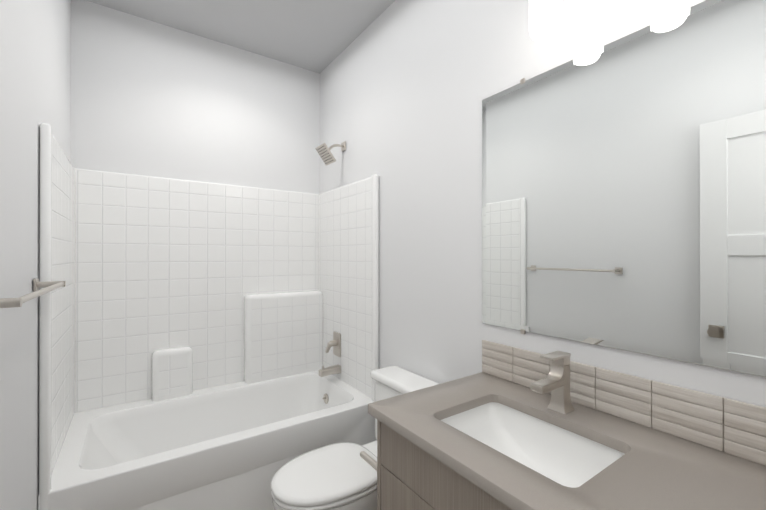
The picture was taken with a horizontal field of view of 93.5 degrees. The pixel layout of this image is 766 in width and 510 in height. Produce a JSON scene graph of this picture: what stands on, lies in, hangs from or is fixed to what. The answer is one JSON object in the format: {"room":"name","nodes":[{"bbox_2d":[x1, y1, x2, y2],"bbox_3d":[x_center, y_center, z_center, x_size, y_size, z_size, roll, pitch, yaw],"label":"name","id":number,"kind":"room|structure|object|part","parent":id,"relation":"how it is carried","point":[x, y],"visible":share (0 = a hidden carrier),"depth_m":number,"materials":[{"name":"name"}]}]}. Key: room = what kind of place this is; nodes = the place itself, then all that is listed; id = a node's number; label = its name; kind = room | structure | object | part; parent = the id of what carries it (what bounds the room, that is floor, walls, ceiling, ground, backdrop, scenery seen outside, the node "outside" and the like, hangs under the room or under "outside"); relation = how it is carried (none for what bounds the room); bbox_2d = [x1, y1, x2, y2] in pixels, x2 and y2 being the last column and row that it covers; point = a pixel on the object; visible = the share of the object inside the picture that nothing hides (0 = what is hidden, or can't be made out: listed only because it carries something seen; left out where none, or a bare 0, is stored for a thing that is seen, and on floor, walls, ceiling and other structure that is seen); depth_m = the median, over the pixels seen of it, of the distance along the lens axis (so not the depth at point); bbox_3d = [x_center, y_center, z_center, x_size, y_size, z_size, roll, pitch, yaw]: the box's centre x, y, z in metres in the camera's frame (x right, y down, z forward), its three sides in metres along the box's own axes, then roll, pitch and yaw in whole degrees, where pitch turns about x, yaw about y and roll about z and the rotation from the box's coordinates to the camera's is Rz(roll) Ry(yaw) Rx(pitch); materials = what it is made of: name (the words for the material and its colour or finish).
{"room":"bathroom","nodes":[
{"label":"bathroom","id":0,"kind":"room"},
{"bbox_2d":[0,0,70,509],"bbox_3d":[-0.983,-0.046,0.825,0.100,2.840,3.065,0,0,-35],"label":"wall","id":1,"kind":"structure","parent":0,"point":[35,64],"depth_m":1.16,"materials":[{"name":"white paint"}]},
{"bbox_2d":[0,278,65,307],"bbox_3d":[-1.013,0.105,1.032,0.083,0.045,0.685,0,0,-35],"label":"towel rail","id":2,"kind":"object","parent":1,"relation":"attached to","point":[21,300],"visible":1,"depth_m":0.95,"materials":[{"name":"silver metal"}]},
{"bbox_2d":[71,0,319,193],"bbox_3d":[-1.163,-0.042,2.505,1.524,2.840,0.100,0,0,-35],"label":"wall","id":3,"kind":"structure","parent":0,"point":[151,98],"depth_m":2.35,"materials":[{"name":"white paint"}]},
{"bbox_2d":[86,0,394,73],"bbox_3d":[-0.316,-1.515,1.292,1.724,0.100,3.065,0,0,-35],"label":"ceiling","id":4,"kind":"structure","parent":0,"point":[318,36],"depth_m":2.26,"materials":[{"name":"grey paint"}]},
{"bbox_2d":[320,0,765,406],"bbox_3d":[0.350,-0.044,1.752,0.100,2.840,3.065,0,0,-35],"label":"wall","id":5,"kind":"structure","parent":0,"point":[407,87],"depth_m":1.75,"materials":[{"name":"white paint"}]},
{"bbox_2d":[482,0,765,376],"bbox_3d":[0.759,-0.188,1.063,0.009,0.979,1.168,0,0,-35],"label":"mirror","id":6,"kind":"object","parent":5,"relation":"attached to","point":[623,193],"visible":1,"depth_m":1.06,"materials":[{"name":"clear glass"}]},
{"bbox_2d":[482,340,765,465],"bbox_3d":[0.772,0.430,1.043,0.009,0.137,1.214,0,0,-35],"label":"backsplash","id":7,"kind":"structure","parent":5,"relation":"attached to","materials":[{"name":"tile"}]},
{"bbox_3d":[-0.316,1.425,1.284,1.724,0.100,3.065,0,0,-35],"label":"floor","id":8,"kind":"structure","parent":0,"visible":0},
{"bbox_2d":[38,123,378,509],"bbox_3d":[-0.888,0.287,2.110,1.518,2.180,0.856,0,0,-35],"label":"tub","id":9,"kind":"object","parent":8,"relation":"on","point":[207,346],"visible":0.92,"depth_m":2.20,"materials":[{"name":"white plastic"}]},
{"bbox_3d":[-0.374,0.806,2.534,0.152,0.066,0.054,0,0,-35],"label":"spout","id":10,"kind":"part","parent":9,"relation":"part of","materials":[{"name":"silver metal"}]},
{"bbox_2d":[271,366,438,509],"bbox_3d":[-0.121,0.998,1.649,0.770,0.757,0.430,0,0,-35],"label":"toilet","id":11,"kind":"object","parent":8,"relation":"on","point":[339,476],"visible":0.46,"depth_m":1.52,"materials":[{"name":"white ceramic"}]},
{"bbox_2d":[360,375,507,509],"bbox_3d":[0.511,0.951,0.937,0.556,0.846,1.342,0,0,-35],"label":"bathroom vanity","id":12,"kind":"object","parent":8,"relation":"on","point":[407,479],"depth_m":1.05,"materials":[{"name":"beige wood"}]},
{"bbox_3d":[-0.039,0.740,1.287,0.044,0.044,0.140,0,0,-35],"label":"paper post","id":13,"kind":"part","parent":12,"relation":"part of","materials":[{"name":"silver metal"}]},
{"bbox_2d":[368,372,765,509],"bbox_3d":[0.534,0.513,0.878,0.587,0.030,1.214,0,0,-35],"label":"countertop","id":14,"kind":"structure","parent":12,"relation":"on","point":[663,470],"depth_m":0.87,"materials":[{"name":"grey stone"}]},
{"bbox_2d":[436,396,631,491],"bbox_3d":[0.401,0.602,1.034,0.375,0.170,0.510,0,0,-35],"label":"sink","id":15,"kind":"object","parent":14,"relation":"in","point":[569,456],"depth_m":1.16,"materials":[{"name":"white ceramic"}]},
{"bbox_2d":[528,351,575,411],"bbox_3d":[0.531,0.408,1.137,0.170,0.182,0.060,0,0,-35],"label":"faucet","id":16,"kind":"object","parent":14,"relation":"on","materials":[{"name":"silver metal"}]}
]}

